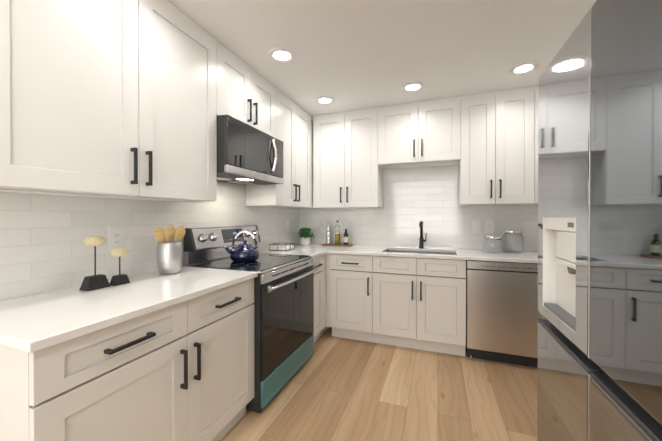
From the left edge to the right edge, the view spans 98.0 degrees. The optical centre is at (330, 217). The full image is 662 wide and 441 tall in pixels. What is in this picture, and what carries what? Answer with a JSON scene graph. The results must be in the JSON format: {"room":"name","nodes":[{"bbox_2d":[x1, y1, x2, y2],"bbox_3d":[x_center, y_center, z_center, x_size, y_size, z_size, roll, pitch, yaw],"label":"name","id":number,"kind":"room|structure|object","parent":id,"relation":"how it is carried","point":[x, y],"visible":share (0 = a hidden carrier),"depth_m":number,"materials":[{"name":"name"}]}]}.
{"room":"kitchen","nodes":[
{"label":"kitchen","id":0,"kind":"room"},
{"bbox_2d":[0,181,298,300],"bbox_3d":[-1.584,0.040,0.802,0.120,2.440,6.640,0,0,20],"label":"wall","id":1,"kind":"structure","parent":0,"point":[44,248],"depth_m":1.51,"materials":[{"name":"tile"}]},
{"bbox_2d":[0,0,219,202],"bbox_3d":[-1.095,-0.645,1.467,0.326,1.073,1.062,0,0,20],"label":"upper cabinet","id":2,"kind":"object","parent":1,"relation":"attached to","point":[125,99],"depth_m":1.29,"materials":[{"name":"white paint"}]},
{"bbox_2d":[109,226,123,250],"bbox_3d":[-1.211,0.115,1.624,0.008,0.135,0.080,0,0,20],"label":"electrical outlet","id":3,"kind":"object","parent":1,"relation":"attached to","point":[116,236],"visible":0.94,"depth_m":1.62,"materials":[{"name":"white plastic"}]},
{"bbox_2d":[220,43,279,139],"bbox_3d":[-0.782,-0.937,2.312,0.326,0.498,0.742,0,0,20],"label":"upper cabinet","id":4,"kind":"object","parent":1,"relation":"attached to","point":[246,96],"depth_m":2.20,"materials":[{"name":"white paint"}]},
{"bbox_2d":[217,114,282,185],"bbox_3d":[-0.719,-0.491,2.291,0.457,0.382,0.734,0,0,20],"label":"microwave","id":5,"kind":"object","parent":4,"relation":"attached to","point":[247,154],"visible":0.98,"depth_m":2.11,"materials":[{"name":"grey glass"}]},
{"bbox_2d":[246,88,311,207],"bbox_3d":[-0.516,-0.654,3.035,0.326,1.073,0.796,0,0,20],"label":"upper cabinet","id":6,"kind":"object","parent":1,"relation":"attached to","point":[295,191],"depth_m":2.91,"materials":[{"name":"white paint"}]},
{"bbox_2d":[285,221,288,231],"bbox_3d":[-0.529,0.100,3.472,0.008,0.135,0.080,0,0,20],"label":"electrical outlet","id":7,"kind":"object","parent":1,"relation":"attached to","point":[286,226],"visible":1,"depth_m":3.46,"materials":[{"name":"white plastic"}]},
{"bbox_2d":[220,327,537,440],"bbox_3d":[-0.186,1.313,0.293,3.100,0.100,6.640,0,0,20],"label":"floor","id":8,"kind":"structure","parent":0,"point":[334,388],"depth_m":1.98,"materials":[{"name":"brown wood"}]},
{"bbox_2d":[0,278,253,440],"bbox_3d":[-0.957,0.815,1.429,0.616,0.884,1.065,0,0,20],"label":"base cabinet","id":9,"kind":"object","parent":8,"relation":"on","point":[183,371],"depth_m":1.14,"materials":[{"name":"white paint"}]},
{"bbox_2d":[0,266,257,352],"bbox_3d":[-0.949,0.358,1.414,0.641,0.030,1.082,0,0,20],"label":"countertop","id":10,"kind":"structure","parent":9,"relation":"on","point":[33,323],"depth_m":1.16,"materials":[{"name":"stone"}]},
{"bbox_2d":[79,236,109,290],"bbox_3d":[-1.148,0.215,1.400,0.090,0.254,0.101,0,0,20],"label":"sculpture","id":11,"kind":"object","parent":10,"relation":"on","point":[94,282],"visible":1,"depth_m":1.38,"materials":[{"name":"cream shell"},{"name":"black metal"}]},
{"bbox_2d":[109,248,129,285],"bbox_3d":[-1.094,0.248,1.489,0.083,0.186,0.083,0,0,20],"label":"sculpture","id":12,"kind":"object","parent":10,"relation":"on","point":[119,279],"visible":1,"depth_m":1.47,"materials":[{"name":"black stone"}]},
{"bbox_2d":[154,225,184,273],"bbox_3d":[-0.999,0.191,1.780,0.146,0.298,0.206,0,0,20],"label":"utensil crock","id":13,"kind":"object","parent":10,"relation":"on","point":[169,256],"visible":1,"depth_m":1.73,"materials":[{"name":"silver metal"}]},
{"bbox_2d":[184,225,317,412],"bbox_3d":[-0.567,0.661,2.299,0.728,1.180,0.826,0,0,20],"label":"range","id":14,"kind":"object","parent":8,"relation":"on","point":[283,303],"visible":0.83,"depth_m":2.08,"materials":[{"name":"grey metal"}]},
{"bbox_2d":[224,230,258,261],"bbox_3d":[-0.695,0.215,2.260,0.265,0.238,0.222,0,0,20],"label":"kettle","id":15,"kind":"object","parent":14,"relation":"on","point":[244,252],"visible":1,"depth_m":2.19,"materials":[{"name":"blue ceramic"}]},
{"bbox_2d":[313,255,323,342],"bbox_3d":[-0.431,0.807,2.854,0.616,0.884,0.356,0,0,20],"label":"base cabinet","id":16,"kind":"object","parent":8,"relation":"on","point":[318,261],"depth_m":2.83,"materials":[{"name":"white paint"}]},
{"bbox_2d":[259,247,331,257],"bbox_3d":[-0.405,0.350,2.859,0.660,0.030,0.390,0,0,20],"label":"countertop","id":17,"kind":"structure","parent":16,"relation":"on","point":[311,251],"depth_m":2.87,"materials":[{"name":"stone"}]},
{"bbox_2d":[269,243,294,250],"bbox_3d":[-0.513,0.301,3.025,0.194,0.064,0.195,0,0,20],"label":"napkin holder","id":18,"kind":"object","parent":17,"relation":"on","point":[279,247],"visible":1,"depth_m":2.96,"materials":[{"name":"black metal"}]},
{"bbox_2d":[332,254,383,341],"bbox_3d":[0.274,0.805,3.199,0.508,0.884,0.616,0,0,20],"label":"base cabinet","id":19,"kind":"object","parent":8,"relation":"on","point":[352,275],"depth_m":2.90,"materials":[{"name":"white paint"}]},
{"bbox_2d":[292,243,537,262],"bbox_3d":[0.810,0.349,2.983,2.852,0.030,0.644,0,0,20],"label":"countertop","id":20,"kind":"structure","parent":19,"relation":"on","point":[461,254],"depth_m":2.76,"materials":[{"name":"stone"}]},
{"bbox_2d":[297,227,313,244],"bbox_3d":[-0.312,0.221,3.530,0.217,0.218,0.216,0,0,20],"label":"potted plant","id":21,"kind":"object","parent":20,"relation":"on","point":[306,236],"visible":1,"depth_m":3.48,"materials":[{"name":"green plant"}]},
{"bbox_2d":[322,218,352,246],"bbox_3d":[0.076,0.162,3.441,0.355,0.338,0.130,0,0,20],"label":"tray","id":22,"kind":"object","parent":20,"relation":"on","point":[337,236],"visible":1,"depth_m":3.42,"materials":[{"name":"brown wood"}]},
{"bbox_2d":[386,250,455,254],"bbox_3d":[0.897,0.467,2.932,0.714,0.202,0.444,0,0,20],"label":"sink","id":23,"kind":"object","parent":20,"relation":"in","point":[445,253],"visible":0.06,"depth_m":3.12,"materials":[{"name":"silver metal"}]},
{"bbox_2d":[419,221,426,247],"bbox_3d":[0.980,0.186,3.085,0.083,0.294,0.246,0,0,20],"label":"faucet","id":24,"kind":"object","parent":20,"relation":"on","point":[421,241],"visible":1,"depth_m":3.16,"materials":[{"name":"black metal"}]},
{"bbox_2d":[482,235,502,253],"bbox_3d":[1.565,0.252,2.791,0.176,0.165,0.176,0,0,20],"label":"glass jar","id":25,"kind":"object","parent":20,"relation":"on","point":[492,243],"visible":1,"depth_m":2.72,"materials":[{"name":"white"}]},
{"bbox_2d":[501,230,522,252],"bbox_3d":[1.781,0.227,2.828,0.184,0.215,0.184,0,0,20],"label":"glass jar","id":26,"kind":"object","parent":20,"relation":"on","point":[512,240],"visible":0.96,"depth_m":2.75,"materials":[{"name":"white"}]},
{"bbox_2d":[372,265,465,355],"bbox_3d":[0.905,0.921,2.967,0.836,0.655,0.616,0,0,20],"label":"base cabinet","id":27,"kind":"object","parent":8,"relation":"on","point":[422,309],"depth_m":2.67,"materials":[{"name":"white paint"}]},
{"bbox_2d":[465,260,547,367],"bbox_3d":[1.583,0.809,2.711,0.603,0.880,0.613,0,0,20],"label":"dishwasher","id":28,"kind":"object","parent":8,"relation":"on","point":[503,314],"visible":0.65,"depth_m":2.44,"materials":[{"name":"grey metal"}]},
{"bbox_2d":[537,0,661,440],"bbox_3d":[1.029,0.361,0.606,0.778,1.800,0.809,0,0,20],"label":"fridge","id":29,"kind":"object","parent":8,"relation":"on","point":[600,233],"visible":1,"depth_m":0.68,"materials":[{"name":"grey metal"}]},
{"bbox_2d":[168,0,595,115],"bbox_3d":[-0.186,-1.227,0.279,3.100,0.100,6.640,0,0,20],"label":"ceiling","id":30,"kind":"structure","parent":0,"point":[351,55],"depth_m":1.94,"materials":[{"name":"white paint"}]},
{"bbox_2d":[268,47,295,62],"bbox_3d":[-0.356,-1.182,2.096,0.200,0.010,0.200,0,0,20],"label":"recessed light","id":31,"kind":"object","parent":30,"relation":"in","point":[281,55],"visible":1,"depth_m":2.09,"materials":[{"name":"white paint"}]},
{"bbox_2d":[315,96,334,104],"bbox_3d":[-0.061,-1.186,2.909,0.200,0.010,0.200,0,0,20],"label":"recessed light","id":32,"kind":"object","parent":30,"relation":"in","point":[324,100],"visible":1,"depth_m":2.91,"materials":[{"name":"white paint"}]},
{"bbox_2d":[401,82,423,91],"bbox_3d":[0.742,-1.185,2.609,0.200,0.010,0.200,0,0,20],"label":"recessed light","id":33,"kind":"object","parent":30,"relation":"in","point":[412,86],"visible":0.98,"depth_m":2.60,"materials":[{"name":"white paint"}]},
{"bbox_2d":[509,62,538,74],"bbox_3d":[1.528,-1.183,2.280,0.200,0.010,0.200,0,0,20],"label":"recessed light","id":34,"kind":"object","parent":30,"relation":"in","point":[523,68],"visible":1,"depth_m":2.28,"materials":[{"name":"white paint"}]},
{"bbox_2d":[299,165,537,252],"bbox_3d":[1.000,0.026,3.323,2.980,2.440,0.120,0,0,20],"label":"wall","id":35,"kind":"structure","parent":0,"point":[413,197],"depth_m":3.25,"materials":[{"name":"tile"}]},
{"bbox_2d":[320,221,325,231],"bbox_3d":[-0.097,0.109,3.659,0.080,0.135,0.008,0,0,20],"label":"electrical outlet","id":36,"kind":"object","parent":35,"relation":"attached to","point":[322,226],"visible":0.92,"depth_m":3.66,"materials":[{"name":"white plastic"}]},
{"bbox_2d":[312,107,383,207],"bbox_3d":[0.181,-0.655,3.364,0.794,1.073,0.356,0,0,20],"label":"upper cabinet","id":37,"kind":"object","parent":35,"relation":"attached to","point":[347,172],"depth_m":3.21,"materials":[{"name":"white paint"}]},
{"bbox_2d":[380,96,463,168],"bbox_3d":[0.940,-0.883,3.098,0.813,0.616,0.326,0,0,20],"label":"upper cabinet","id":38,"kind":"object","parent":35,"relation":"attached to","point":[428,133],"depth_m":2.93,"materials":[{"name":"white paint"}]},
{"bbox_2d":[472,220,480,232],"bbox_3d":[1.544,0.090,3.053,0.080,0.135,0.009,0,0,20],"label":"light switch","id":39,"kind":"object","parent":35,"relation":"attached to","point":[476,226],"visible":1,"depth_m":3.05,"materials":[{"name":"white plastic"}]},
{"bbox_2d":[485,220,493,232],"bbox_3d":[1.659,0.090,3.011,0.080,0.135,0.008,0,0,20],"label":"electrical outlet","id":40,"kind":"object","parent":35,"relation":"attached to","point":[489,226],"visible":1,"depth_m":3.01,"materials":[{"name":"white plastic"}]},
{"bbox_2d":[456,86,535,205],"bbox_3d":[1.608,-0.661,2.853,0.610,1.056,0.326,0,0,20],"label":"upper cabinet","id":41,"kind":"object","parent":35,"relation":"attached to","point":[498,166],"depth_m":2.69,"materials":[{"name":"white paint"}]},
{"bbox_3d":[1.191,0.046,-0.287,0.120,2.440,6.520,0,0,20],"label":"wall","id":42,"kind":"structure","parent":0,"visible":0},
{"bbox_2d":[528,86,538,204],"bbox_3d":[2.048,-0.660,2.690,0.329,1.056,0.326,0,0,20],"label":"upper cabinet","id":43,"kind":"object","parent":42,"relation":"attached to","point":[537,87],"depth_m":2.59,"materials":[{"name":"white paint"}]}
]}

